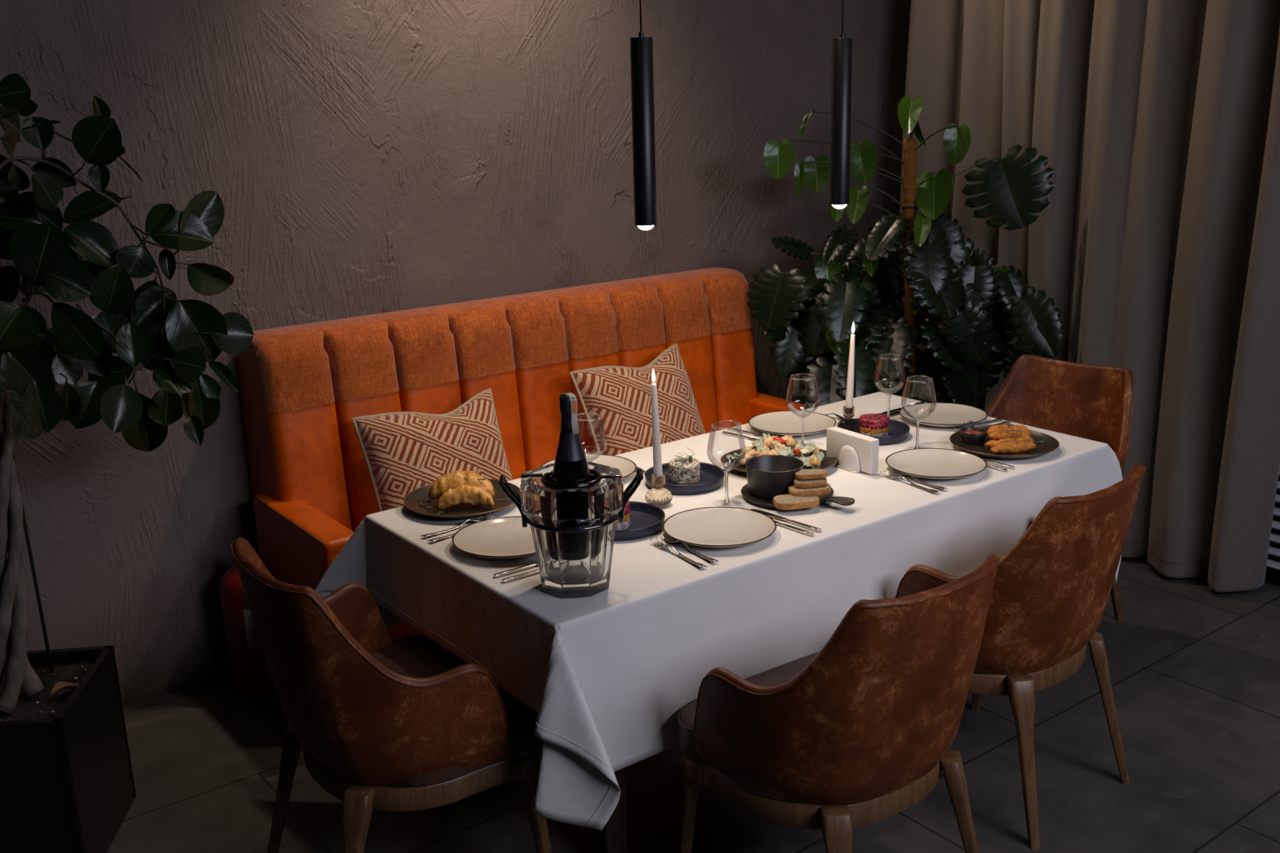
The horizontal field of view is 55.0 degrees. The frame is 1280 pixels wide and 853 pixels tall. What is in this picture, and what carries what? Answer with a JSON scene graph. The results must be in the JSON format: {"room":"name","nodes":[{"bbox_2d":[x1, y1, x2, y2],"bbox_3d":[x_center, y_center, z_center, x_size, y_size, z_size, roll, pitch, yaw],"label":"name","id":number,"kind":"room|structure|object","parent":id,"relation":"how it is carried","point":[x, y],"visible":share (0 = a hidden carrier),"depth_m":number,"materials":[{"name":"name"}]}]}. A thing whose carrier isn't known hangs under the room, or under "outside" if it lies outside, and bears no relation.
{"room":"restaurant","nodes":[
{"label":"restaurant","id":0,"kind":"room"},
{"bbox_2d":[0,0,911,702],"bbox_3d":[-1.712,-0.596,3.430,9.000,3.000,0.120,-13,19,-36],"label":"wall","id":1,"kind":"structure","parent":0,"point":[362,157],"depth_m":3.95,"materials":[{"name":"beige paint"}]},
{"bbox_2d":[106,556,1279,852],"bbox_3d":[1.037,1.767,0.404,9.000,0.100,9.200,-13,19,-36],"label":"floor","id":2,"kind":"structure","parent":0,"point":[1194,668],"depth_m":3.30,"materials":[{"name":"tile"}]},
{"bbox_2d":[0,645,136,852],"bbox_3d":[-1.530,0.839,3.018,0.400,0.440,0.400,-3,15,-6],"label":"planter","id":3,"kind":"object","parent":2,"relation":"on","point":[67,785],"visible":0.83,"depth_m":2.90,"materials":[{"name":"black"}]},
{"bbox_2d":[0,381,53,673],"bbox_3d":[-1.508,0.050,2.943,0.028,1.200,0.008,-13,19,-36],"label":"stake","id":4,"kind":"object","parent":3,"relation":"in","point":[25,527],"visible":0.68,"depth_m":3.04,"materials":[{"name":"green"}]},
{"bbox_2d":[50,681,79,698],"bbox_3d":[-1.382,0.633,2.981,0.044,0.036,0.100,7,18,29],"label":"fallen leaf","id":5,"kind":"object","parent":3,"relation":"on","point":[59,686],"visible":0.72,"depth_m":2.97,"materials":[{"name":"brown plant"}]},
{"bbox_2d":[0,73,253,713],"bbox_3d":[-1.343,-0.092,2.963,0.761,1.451,0.526,-13,19,-36],"label":"rubber plant","id":6,"kind":"object","parent":3,"relation":"on","point":[174,339],"visible":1,"depth_m":2.86,"materials":[{"name":"green plant"}]},
{"bbox_2d":[219,551,275,697],"bbox_3d":[-1.219,0.602,3.809,0.133,0.465,0.133,-6,16,-17],"label":"fire extinguisher","id":7,"kind":"object","parent":2,"relation":"on","point":[251,677],"visible":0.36,"depth_m":3.77,"materials":[{"name":"red paint"}]},
{"bbox_2d":[230,537,551,852],"bbox_3d":[-0.564,0.657,2.762,0.544,0.878,0.608,-13,19,-36],"label":"dining chair","id":8,"kind":"object","parent":2,"relation":"on","point":[406,724],"visible":0.96,"depth_m":2.54,"materials":[{"name":"brown leather"}]},
{"bbox_2d":[368,635,542,786],"bbox_3d":[-0.521,0.639,2.792,0.432,0.098,0.572,-13,19,-36],"label":"chair armrest","id":9,"kind":"object","parent":8,"relation":"on","point":[455,760],"depth_m":2.60,"materials":[{"name":"brown leather"}]},
{"bbox_2d":[235,266,805,643],"bbox_3d":[-0.220,0.140,4.184,2.040,1.106,0.801,-13,19,-36],"label":"sofa","id":10,"kind":"object","parent":2,"relation":"on","point":[302,386],"visible":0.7,"depth_m":4.00,"materials":[{"name":"orange fabric"}]},
{"bbox_2d":[386,622,422,643],"bbox_3d":[-0.160,0.344,4.165,1.740,0.190,0.620,-13,19,-36],"label":"sofa","id":11,"kind":"object","parent":10,"relation":"on","point":[398,631],"depth_m":3.45,"materials":[{"name":"orange fabric"}]},
{"bbox_2d":[351,388,512,511],"bbox_3d":[-0.612,0.152,3.807,0.482,0.459,0.266,-11,18,-32],"label":"cushion","id":12,"kind":"object","parent":10,"relation":"on","point":[404,452],"visible":0.54,"depth_m":3.71,"materials":[{"name":"beige fabric"}]},
{"bbox_2d":[568,343,705,455],"bbox_3d":[0.017,-0.015,4.260,0.490,0.466,0.258,-13,19,-36],"label":"cushion","id":13,"kind":"object","parent":10,"relation":"on","point":[615,402],"visible":0.62,"depth_m":4.15,"materials":[{"name":"beige fabric"}]},
{"bbox_2d":[592,768,627,852],"bbox_3d":[0.344,0.505,3.486,1.914,0.742,0.859,-13,19,-36],"label":"dining table","id":14,"kind":"object","parent":2,"relation":"on","point":[612,838],"visible":0.08,"depth_m":2.88,"materials":[{"name":"brown wood"}]},
{"bbox_2d":[315,391,1123,830],"bbox_3d":[0.339,0.351,3.453,2.264,0.444,1.200,-13,19,-36],"label":"tablecloth","id":15,"kind":"object","parent":14,"relation":"on","point":[607,676],"visible":0.65,"depth_m":2.86,"materials":[{"name":"white fabric"}]},
{"bbox_2d":[420,513,495,537],"bbox_3d":[-0.449,0.244,3.043,0.211,0.015,0.024,-15,20,-40],"label":"fork","id":16,"kind":"object","parent":15,"relation":"on","point":[425,535],"visible":0.93,"depth_m":3.04,"materials":[{"name":"silver metal"}]},
{"bbox_2d":[403,478,520,519],"bbox_3d":[-0.462,0.194,3.216,0.307,0.025,0.307,-13,19,-36],"label":"serving plate","id":17,"kind":"object","parent":15,"relation":"on","point":[411,500],"visible":0.53,"depth_m":3.18,"materials":[{"name":"black ceramic"}]},
{"bbox_2d":[427,469,494,498],"bbox_3d":[-0.465,0.152,3.213,0.172,0.077,0.084,-1,15,3],"label":"fried piece","id":18,"kind":"object","parent":17,"relation":"on","point":[444,482],"visible":0.67,"depth_m":3.19,"materials":[{"name":"orange food"}]},
{"bbox_2d":[437,484,493,509],"bbox_3d":[-0.448,0.178,3.156,0.144,0.059,0.056,-3,15,-4],"label":"fried piece","id":19,"kind":"object","parent":17,"relation":"on","point":[461,495],"visible":1,"depth_m":3.14,"materials":[{"name":"food"}]},
{"bbox_2d":[426,515,498,542],"bbox_3d":[-0.430,0.251,3.014,0.024,0.015,0.211,13,21,43],"label":"fork","id":20,"kind":"object","parent":15,"relation":"on","point":[432,540],"visible":0.44,"depth_m":2.96,"materials":[{"name":"silver metal"}]},
{"bbox_2d":[452,515,536,558],"bbox_3d":[-0.308,0.271,2.921,0.273,0.025,0.273,0,15,7],"label":"dinner plate","id":21,"kind":"object","parent":15,"relation":"on","point":[504,537],"visible":0.77,"depth_m":2.94,"materials":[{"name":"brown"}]},
{"bbox_2d":[493,562,537,577],"bbox_3d":[-0.231,0.312,2.793,0.228,0.007,0.018,-12,19,-34],"label":"table knife","id":22,"kind":"object","parent":15,"relation":"on","point":[526,566],"visible":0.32,"depth_m":2.75,"materials":[{"name":"silver metal"}]},
{"bbox_2d":[501,568,539,582],"bbox_3d":[-0.210,0.320,2.763,0.228,0.007,0.018,-12,19,-34],"label":"table knife","id":23,"kind":"object","parent":15,"relation":"on","point":[535,571],"visible":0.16,"depth_m":2.72,"materials":[{"name":"silver metal"}]},
{"bbox_2d":[498,462,643,599],"bbox_3d":[-0.142,0.225,2.639,0.304,0.254,0.216,-2,15,-3],"label":"ice bucket","id":24,"kind":"object","parent":15,"relation":"on","point":[573,526],"visible":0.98,"depth_m":2.57,"materials":[{"name":"clear glass"}]},
{"bbox_2d":[551,392,591,489],"bbox_3d":[-0.146,0.098,2.604,0.087,0.346,0.087,-3,15,-7],"label":"champagne bottle","id":25,"kind":"object","parent":24,"relation":"in","point":[571,467],"visible":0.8,"depth_m":2.57,"materials":[{"name":"black glass"}]},
{"bbox_2d":[540,453,636,479],"bbox_3d":[-0.145,0.128,3.428,0.273,0.025,0.273,7,18,30],"label":"dinner plate","id":26,"kind":"object","parent":15,"relation":"on","point":[627,467],"visible":0.19,"depth_m":3.50,"materials":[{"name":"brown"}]},
{"bbox_2d":[613,501,665,541],"bbox_3d":[-0.046,0.233,3.023,0.217,0.031,0.217,5,17,23],"label":"shallow dish","id":27,"kind":"object","parent":15,"relation":"on","point":[646,520],"visible":0.45,"depth_m":3.03,"materials":[{"name":"blue ceramic"}]},
{"bbox_2d":[615,500,630,529],"bbox_3d":[-0.068,0.212,3.014,0.090,0.065,0.089,-13,19,-36],"label":"salad","id":28,"kind":"object","parent":27,"relation":"on","point":[619,526],"visible":0.19,"depth_m":2.99,"materials":[{"name":"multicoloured food"}]},
{"bbox_2d":[644,473,672,507],"bbox_3d":[0.048,0.164,3.166,0.071,0.084,0.070,-13,19,-36],"label":"candle holder","id":29,"kind":"object","parent":15,"relation":"on","point":[659,496],"visible":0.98,"depth_m":3.15,"materials":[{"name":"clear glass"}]},
{"bbox_2d":[651,368,662,476],"bbox_3d":[0.040,-0.001,3.119,0.024,0.302,0.024,-15,20,-35],"label":"taper candle","id":30,"kind":"object","parent":29,"relation":"on","point":[657,461],"visible":1,"depth_m":3.12,"materials":[{"name":"beige wax"}]},
{"bbox_2d":[649,537,707,568],"bbox_3d":[0.088,0.289,2.826,0.024,0.015,0.211,-11,18,-30],"label":"fork","id":31,"kind":"object","parent":15,"relation":"on","point":[661,544],"visible":1,"depth_m":2.83,"materials":[{"name":"silver metal"}]},
{"bbox_2d":[644,462,724,495],"bbox_3d":[0.122,0.141,3.342,0.217,0.031,0.217,-13,19,-36],"label":"shallow dish","id":32,"kind":"object","parent":15,"relation":"on","point":[712,476],"visible":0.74,"depth_m":3.32,"materials":[{"name":"blue ceramic"}]},
{"bbox_2d":[668,447,700,484],"bbox_3d":[0.122,0.103,3.352,0.089,0.086,0.096,-13,19,-36],"label":"salad","id":33,"kind":"object","parent":32,"relation":"on","point":[686,470],"visible":1,"depth_m":3.33,"materials":[{"name":"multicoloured food"}]},
{"bbox_2d":[661,533,719,563],"bbox_3d":[0.114,0.281,2.855,0.024,0.015,0.211,-11,18,-31],"label":"fork","id":34,"kind":"object","parent":15,"relation":"on","point":[670,540],"visible":0.98,"depth_m":2.85,"materials":[{"name":"silver metal"}]},
{"bbox_2d":[662,506,776,547],"bbox_3d":[0.191,0.249,2.952,0.273,0.025,0.273,-13,19,-36],"label":"dinner plate","id":35,"kind":"object","parent":15,"relation":"on","point":[708,526],"visible":1,"depth_m":2.98,"materials":[{"name":"beige ceramic"}]},
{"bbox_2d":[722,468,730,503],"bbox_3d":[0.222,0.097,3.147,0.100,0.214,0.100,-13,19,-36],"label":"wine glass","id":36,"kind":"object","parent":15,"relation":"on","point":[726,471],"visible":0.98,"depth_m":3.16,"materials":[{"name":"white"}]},
{"bbox_2d":[722,431,759,440],"bbox_3d":[0.341,0.037,3.741,0.228,0.007,0.018,13,21,42],"label":"table knife","id":37,"kind":"object","parent":15,"relation":"on","point":[723,432],"visible":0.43,"depth_m":3.77,"materials":[{"name":"silver metal"}]},
{"bbox_2d":[727,426,762,436],"bbox_3d":[0.360,0.025,3.784,0.228,0.007,0.018,13,21,42],"label":"table knife","id":38,"kind":"object","parent":15,"relation":"on","point":[729,428],"visible":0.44,"depth_m":3.81,"materials":[{"name":"silver metal"}]},
{"bbox_2d":[720,448,837,473],"bbox_3d":[0.394,0.103,3.466,0.311,0.025,0.298,-13,19,-36],"label":"serving plate","id":39,"kind":"object","parent":15,"relation":"on","point":[827,462],"visible":0.21,"depth_m":3.46,"materials":[{"name":"black ceramic"}]},
{"bbox_2d":[726,453,740,461],"bbox_3d":[0.264,0.086,3.480,0.040,0.022,0.056,-2,15,-2],"label":"lettuce leaf","id":40,"kind":"object","parent":39,"relation":"on","point":[729,457],"visible":0.92,"depth_m":3.47,"materials":[{"name":"green food"}]},
{"bbox_2d":[764,448,778,455],"bbox_3d":[0.372,0.079,3.454,0.039,0.028,0.065,6,17,25],"label":"chicken piece","id":41,"kind":"object","parent":39,"relation":"on","point":[772,452],"visible":0.62,"depth_m":3.44,"materials":[{"name":"food"}]},
{"bbox_2d":[768,440,785,449],"bbox_3d":[0.392,0.059,3.488,0.056,0.036,0.035,9,18,33],"label":"chicken piece","id":42,"kind":"object","parent":39,"relation":"on","point":[780,446],"visible":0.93,"depth_m":3.48,"materials":[{"name":"food"}]},
{"bbox_2d":[774,442,793,456],"bbox_3d":[0.407,0.064,3.460,0.058,0.035,0.042,9,19,35],"label":"lettuce leaf","id":43,"kind":"object","parent":39,"relation":"on","point":[787,451],"visible":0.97,"depth_m":3.46,"materials":[{"name":"green food"}]},
{"bbox_2d":[780,435,792,446],"bbox_3d":[0.414,0.043,3.538,0.057,0.040,0.037,-3,15,-6],"label":"chicken piece","id":44,"kind":"object","parent":39,"relation":"on","point":[784,437],"visible":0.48,"depth_m":3.53,"materials":[{"name":"food"}]},
{"bbox_2d":[773,436,786,445],"bbox_3d":[0.401,0.042,3.516,0.042,0.026,0.021,-2,15,-2],"label":"tomato wedge","id":45,"kind":"object","parent":44,"relation":"on","point":[781,441],"visible":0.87,"depth_m":3.51,"materials":[{"name":"red food"}]},
{"bbox_2d":[787,446,795,457],"bbox_3d":[0.438,0.071,3.485,0.043,0.039,0.054,-5,16,-13],"label":"lettuce leaf","id":46,"kind":"object","parent":39,"relation":"on","point":[793,447],"visible":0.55,"depth_m":3.49,"materials":[{"name":"green food"}]},
{"bbox_2d":[786,438,795,447],"bbox_3d":[0.429,0.047,3.505,0.026,0.030,0.030,1,16,10],"label":"crouton","id":47,"kind":"object","parent":46,"relation":"on","point":[790,442],"visible":0.98,"depth_m":3.49,"materials":[{"name":"food"}]},
{"bbox_2d":[797,443,816,453],"bbox_3d":[0.472,0.063,3.488,0.057,0.022,0.040,-4,16,-11],"label":"lettuce leaf","id":48,"kind":"object","parent":39,"relation":"on","point":[802,446],"visible":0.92,"depth_m":3.49,"materials":[{"name":"green food"}]},
{"bbox_2d":[803,462,819,469],"bbox_3d":[0.471,0.109,3.396,0.041,0.030,0.060,12,20,40],"label":"lettuce leaf","id":49,"kind":"object","parent":39,"relation":"on","point":[808,466],"visible":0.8,"depth_m":3.38,"materials":[{"name":"green food"}]},
{"bbox_2d":[799,453,819,465],"bbox_3d":[0.472,0.092,3.411,0.052,0.030,0.040,8,18,31],"label":"lettuce leaf","id":50,"kind":"object","parent":49,"relation":"on","point":[806,460],"visible":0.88,"depth_m":3.41,"materials":[{"name":"green food"}]},
{"bbox_2d":[808,457,821,467],"bbox_3d":[0.483,0.099,3.392,0.030,0.032,0.030,12,20,40],"label":"crouton","id":51,"kind":"object","parent":50,"relation":"on","point":[815,461],"visible":1,"depth_m":3.38,"materials":[{"name":"food"}]},
{"label":"lettuce leaf","id":52,"kind":"object","parent":39,"relation":"on","visible":0},
{"bbox_2d":[751,448,768,457],"bbox_3d":[0.340,0.081,3.468,0.067,0.031,0.038,-9,17,-25],"label":"chicken piece","id":53,"kind":"object","parent":52,"relation":"on","point":[757,453],"visible":0.62,"depth_m":3.45,"materials":[{"name":"food"}]},
{"bbox_2d":[754,439,768,452],"bbox_3d":[0.344,0.057,3.480,0.038,0.036,0.052,-7,16,-18],"label":"lettuce leaf","id":54,"kind":"object","parent":53,"relation":"on","point":[758,444],"visible":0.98,"depth_m":3.49,"materials":[{"name":"green food"}]},
{"label":"lettuce leaf","id":55,"kind":"object","parent":39,"relation":"on","visible":0},
{"bbox_2d":[740,448,755,461],"bbox_3d":[0.309,0.081,3.468,0.036,0.031,0.066,12,20,41],"label":"chicken piece","id":56,"kind":"object","parent":55,"relation":"on","point":[748,455],"visible":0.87,"depth_m":3.46,"materials":[{"name":"food"}]},
{"label":"chicken piece","id":57,"kind":"object","parent":39,"relation":"on","visible":0},
{"bbox_2d":[762,435,773,448],"bbox_3d":[0.375,0.045,3.530,0.038,0.032,0.066,12,21,41],"label":"chicken piece","id":58,"kind":"object","parent":57,"relation":"on","point":[766,441],"visible":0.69,"depth_m":3.52,"materials":[{"name":"food"}]},
{"bbox_2d":[750,508,822,532],"bbox_3d":[0.357,0.230,3.036,0.018,0.007,0.228,-14,20,-39],"label":"table knife","id":59,"kind":"object","parent":15,"relation":"on","point":[771,515],"visible":0.93,"depth_m":3.01,"materials":[{"name":"silver metal"}]},
{"bbox_2d":[748,410,836,435],"bbox_3d":[0.476,-0.003,3.846,0.273,0.025,0.273,-10,17,-28],"label":"dinner plate","id":60,"kind":"object","parent":15,"relation":"on","point":[788,423],"visible":0.98,"depth_m":3.88,"materials":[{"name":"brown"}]},
{"bbox_2d":[773,520,813,536],"bbox_3d":[0.336,0.237,3.012,0.018,0.007,0.228,-14,20,-39],"label":"table knife","id":61,"kind":"object","parent":15,"relation":"on","point":[791,527],"visible":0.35,"depth_m":2.96,"materials":[{"name":"silver metal"}]},
{"bbox_2d":[741,484,854,510],"bbox_3d":[0.414,0.176,3.189,0.320,0.028,0.241,12,20,41],"label":"tray","id":62,"kind":"object","parent":15,"relation":"on","point":[846,501],"visible":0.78,"depth_m":3.14,"materials":[{"name":"black ceramic"}]},
{"bbox_2d":[745,455,804,499],"bbox_3d":[0.352,0.134,3.221,0.151,0.080,0.151,-13,19,-36],"label":"pot","id":63,"kind":"object","parent":62,"relation":"on","point":[768,477],"visible":0.92,"depth_m":3.18,"materials":[{"name":"black metal"}]},
{"bbox_2d":[773,493,819,510],"bbox_3d":[0.395,0.189,3.103,0.116,0.022,0.063,-4,15,-8],"label":"bread slice","id":64,"kind":"object","parent":62,"relation":"on","point":[784,502],"visible":1,"depth_m":3.08,"materials":[{"name":"beige food"}]},
{"bbox_2d":[788,483,831,496],"bbox_3d":[0.433,0.161,3.137,0.107,0.022,0.057,-2,15,-2],"label":"bread slice","id":65,"kind":"object","parent":62,"relation":"on","point":[824,490],"visible":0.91,"depth_m":3.12,"materials":[{"name":"beige food"}]},
{"bbox_2d":[793,477,826,488],"bbox_3d":[0.435,0.143,3.142,0.084,0.017,0.045,-1,15,2],"label":"bread slice","id":66,"kind":"object","parent":65,"relation":"on","point":[799,483],"visible":1,"depth_m":3.13,"materials":[{"name":"beige food"}]},
{"bbox_2d":[795,468,827,479],"bbox_3d":[0.439,0.122,3.153,0.084,0.017,0.045,0,15,6],"label":"bread slice","id":67,"kind":"object","parent":66,"relation":"on","point":[802,473],"visible":1,"depth_m":3.14,"materials":[{"name":"beige food"}]},
{"bbox_2d":[799,415,806,445],"bbox_3d":[0.481,-0.044,3.637,0.100,0.214,0.100,-5,16,-12],"label":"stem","id":68,"kind":"object","parent":15,"relation":"on","point":[802,417],"visible":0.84,"depth_m":3.65,"materials":[{"name":"clear glass"}]},
{"bbox_2d":[799,408,854,419],"bbox_3d":[0.603,-0.040,3.980,0.024,0.015,0.211,-16,21,-42],"label":"fork","id":69,"kind":"object","parent":15,"relation":"on","point":[839,417],"visible":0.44,"depth_m":3.95,"materials":[{"name":"silver metal"}]},
{"bbox_2d":[836,445,862,473],"bbox_3d":[0.597,0.084,3.430,0.063,0.070,0.090,-11,18,-32],"label":"napkin holder","id":70,"kind":"object","parent":15,"relation":"on","point":[847,458],"visible":0.69,"depth_m":3.41,"materials":[{"name":"white ceramic"}]},
{"bbox_2d":[826,428,871,474],"bbox_3d":[0.581,0.068,3.422,0.004,0.094,0.176,-12,18,-33],"label":"paper napkin","id":71,"kind":"object","parent":70,"relation":"in","point":[835,440],"visible":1,"depth_m":3.40,"materials":[{"name":"white paper"}]},
{"bbox_2d":[828,427,873,474],"bbox_3d":[0.584,0.067,3.425,0.004,0.094,0.176,-11,18,-32],"label":"paper napkin","id":72,"kind":"object","parent":70,"relation":"in","point":[828,428],"visible":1,"depth_m":3.36,"materials":[{"name":"white paper"}]},
{"bbox_2d":[830,427,874,473],"bbox_3d":[0.588,0.066,3.427,0.004,0.094,0.176,-11,18,-32],"label":"paper napkin","id":73,"kind":"object","parent":70,"relation":"in","point":[830,428],"visible":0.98,"depth_m":3.37,"materials":[{"name":"white paper"}]},
{"bbox_2d":[832,427,875,473],"bbox_3d":[0.591,0.065,3.429,0.004,0.094,0.176,-12,18,-33],"label":"paper napkin","id":74,"kind":"object","parent":70,"relation":"in","point":[833,428],"visible":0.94,"depth_m":3.36,"materials":[{"name":"white paper"}]},
{"bbox_2d":[833,426,877,472],"bbox_3d":[0.598,0.064,3.434,0.004,0.094,0.176,-11,18,-32],"label":"paper napkin","id":75,"kind":"object","parent":70,"relation":"in","point":[833,427],"visible":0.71,"depth_m":3.37,"materials":[{"name":"white paper"}]},
{"bbox_2d":[837,417,910,445],"bbox_3d":[0.710,0.016,3.742,0.217,0.031,0.217,-6,16,-15],"label":"shallow dish","id":76,"kind":"object","parent":15,"relation":"on","point":[899,431],"visible":0.42,"depth_m":3.70,"materials":[{"name":"black ceramic"}]},
{"bbox_2d":[836,405,859,432],"bbox_3d":[0.642,-0.021,3.783,0.071,0.084,0.070,-13,19,-36],"label":"candle holder","id":77,"kind":"object","parent":76,"relation":"on","point":[848,423],"visible":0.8,"depth_m":3.76,"materials":[{"name":"black glass"}]},
{"bbox_2d":[844,321,854,408],"bbox_3d":[0.639,-0.178,3.741,0.027,0.285,0.025,-3,15,-4],"label":"taper candle","id":78,"kind":"object","parent":77,"relation":"in","point":[850,384],"visible":1,"depth_m":3.74,"materials":[{"name":"beige wax"}]},
{"bbox_2d":[858,413,889,436],"bbox_3d":[0.708,-0.002,3.719,0.090,0.065,0.089,-13,19,-36],"label":"salad","id":79,"kind":"object","parent":76,"relation":"on","point":[870,424],"visible":0.93,"depth_m":3.69,"materials":[{"name":"pink food"}]},
{"bbox_2d":[880,401,924,414],"bbox_3d":[0.860,-0.059,4.042,0.228,0.007,0.018,-13,19,-37],"label":"table knife","id":80,"kind":"object","parent":15,"relation":"on","point":[897,409],"visible":0.62,"depth_m":4.02,"materials":[{"name":"silver metal"}]},
{"bbox_2d":[880,470,941,493],"bbox_3d":[0.721,0.147,3.284,0.024,0.015,0.211,-11,18,-30],"label":"fork","id":81,"kind":"object","parent":15,"relation":"on","point":[889,476],"visible":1,"depth_m":3.29,"materials":[{"name":"silver metal"}]},
{"bbox_2d":[886,467,947,490],"bbox_3d":[0.744,0.140,3.307,0.024,0.015,0.211,-11,18,-31],"label":"fork","id":82,"kind":"object","parent":15,"relation":"on","point":[895,473],"visible":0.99,"depth_m":3.31,"materials":[{"name":"silver metal"}]},
{"bbox_2d":[914,418,921,448],"bbox_3d":[0.808,-0.035,3.573,0.100,0.214,0.100,11,20,39],"label":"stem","id":83,"kind":"object","parent":15,"relation":"on","point":[917,420],"visible":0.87,"depth_m":3.59,"materials":[{"name":"clear glass"}]},
{"bbox_2d":[885,448,986,479],"bbox_3d":[0.818,0.110,3.400,0.273,0.025,0.273,5,17,22],"label":"dinner plate","id":84,"kind":"object","parent":15,"relation":"on","point":[925,463],"visible":1,"depth_m":3.43,"materials":[{"name":"beige ceramic"}]},
{"bbox_2d":[898,402,987,426],"bbox_3d":[0.960,-0.031,3.899,0.273,0.025,0.273,-4,15,-7],"label":"dinner plate","id":85,"kind":"object","parent":15,"relation":"on","point":[931,414],"visible":0.94,"depth_m":3.94,"materials":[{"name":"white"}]},
{"bbox_2d":[952,417,1005,428],"bbox_3d":[1.053,-0.014,3.839,0.211,0.015,0.024,-9,17,-25],"label":"fork","id":86,"kind":"object","parent":15,"relation":"on","point":[997,419],"visible":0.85,"depth_m":3.85,"materials":[{"name":"silver metal"}]},
{"bbox_2d":[952,421,1011,431],"bbox_3d":[1.058,-0.003,3.801,0.211,0.015,0.024,-8,17,-23],"label":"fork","id":87,"kind":"object","parent":15,"relation":"on","point":[1004,422],"visible":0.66,"depth_m":3.81,"materials":[{"name":"silver metal"}]},
{"bbox_2d":[986,464,1008,471],"bbox_3d":[0.934,0.099,3.456,0.018,0.007,0.228,-13,19,-37],"label":"table knife","id":88,"kind":"object","parent":15,"relation":"on","point":[990,466],"visible":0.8,"depth_m":3.39,"materials":[{"name":"silver metal"}]},
{"bbox_2d":[984,459,1014,469],"bbox_3d":[0.959,0.093,3.478,0.018,0.007,0.228,-13,19,-37],"label":"table knife","id":89,"kind":"object","parent":15,"relation":"on","point":[1001,464],"visible":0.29,"depth_m":3.42,"materials":[{"name":"silver metal"}]},
{"bbox_2d":[949,423,1059,458],"bbox_3d":[1.059,0.033,3.577,0.307,0.067,0.307,-13,19,-36],"label":"serving plate","id":90,"kind":"object","parent":15,"relation":"on","point":[1050,444],"depth_m":3.55,"materials":[{"name":"black ceramic"}]},
{"bbox_2d":[960,426,986,444],"bbox_3d":[0.983,0.028,3.625,0.077,0.038,0.077,-13,19,-36],"label":"sauce cup","id":91,"kind":"object","parent":90,"relation":"on","point":[971,435],"visible":1,"depth_m":3.60,"materials":[{"name":"black ceramic"}]},
{"bbox_2d":[677,554,1000,852],"bbox_3d":[0.435,0.663,2.642,0.608,0.878,0.544,-12,18,-34],"label":"dining chair","id":92,"kind":"object","parent":2,"relation":"on","point":[858,731],"visible":1,"depth_m":2.42,"materials":[{"name":"brown leather"}]},
{"bbox_2d":[678,652,818,802],"bbox_3d":[0.403,0.645,2.682,0.572,0.098,0.432,-12,18,-34],"label":"armrest","id":93,"kind":"object","parent":92,"relation":"on","point":[760,776],"depth_m":2.51,"materials":[{"name":"brown leather"}]},
{"bbox_2d":[894,463,1146,849],"bbox_3d":[0.942,0.506,3.167,0.608,0.878,0.544,-14,20,-38],"label":"dining chair","id":94,"kind":"object","parent":2,"relation":"on","point":[1051,589],"visible":0.67,"depth_m":2.93,"materials":[{"name":"brown leather"}]},
{"bbox_2d":[973,665,997,673],"bbox_3d":[0.907,0.488,3.205,0.572,0.098,0.432,-14,20,-38],"label":"seat cushion","id":95,"kind":"object","parent":94,"relation":"on","point":[978,668],"depth_m":2.98,"materials":[{"name":"brown leather"}]},
{"bbox_2d":[986,354,1133,622],"bbox_3d":[1.298,0.254,4.054,0.608,0.878,0.544,13,21,43],"label":"dining chair","id":96,"kind":"object","parent":2,"relation":"on","point":[1094,402],"visible":0.27,"depth_m":4.13,"materials":[{"name":"brown leather"}]},
{"bbox_2d":[1264,470,1279,586],"bbox_3d":[2.587,0.067,3.924,0.040,1.240,1.215,-13,19,-36],"label":"slatted screen","id":97,"kind":"object","parent":2,"relation":"on","point":[1270,579],"visible":0.02,"depth_m":4.44,"materials":[{"name":"black"}]},
{"bbox_2d":[1266,475,1279,576],"bbox_3d":[3.919,-0.390,2.133,0.120,3.000,9.000,-13,19,-36],"label":"wall","id":98,"kind":"structure","parent":0,"point":[1270,571],"depth_m":4.48,"materials":[{"name":"beige paint"}]},
{"bbox_3d":[0.958,-1.222,-0.414,9.000,0.100,9.200,-13,19,-36],"label":"ceiling","id":99,"kind":"structure","parent":0,"visible":0},
{"bbox_2d":[629,0,657,230],"bbox_3d":[-0.005,-1.219,2.774,0.090,1.541,0.090,-13,19,-36],"label":"pendant lamp","id":100,"kind":"object","parent":99,"relation":"hanging from","point":[642,73],"visible":1,"depth_m":2.90,"materials":[{"name":"black metal"}]},
{"bbox_2d":[829,0,852,208],"bbox_3d":[0.526,-1.339,3.164,0.090,1.541,0.090,-13,19,-36],"label":"pendant lamp","id":101,"kind":"object","parent":99,"relation":"hanging from","point":[842,47],"visible":1,"depth_m":3.29,"materials":[{"name":"black metal"}]},
{"bbox_2d":[899,0,1279,592],"bbox_3d":[1.700,-0.983,4.517,0.246,2.962,2.001,-13,19,-36],"label":"curtain","id":102,"kind":"object","parent":99,"relation":"hanging from","point":[1156,243],"visible":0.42,"depth_m":4.41,"materials":[{"name":"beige fabric"}]},
{"bbox_3d":[1.101,0.274,5.038,0.370,0.330,0.370,-13,19,-36],"label":"plant pot","id":103,"kind":"object","parent":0,"visible":0},
{"bbox_2d":[746,94,1065,409],"bbox_3d":[0.971,-0.521,4.697,0.927,1.432,0.938,-13,19,-36],"label":"climbing plant","id":104,"kind":"object","parent":103,"relation":"in","point":[938,294],"visible":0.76,"depth_m":4.64,"materials":[{"name":"green plant"}]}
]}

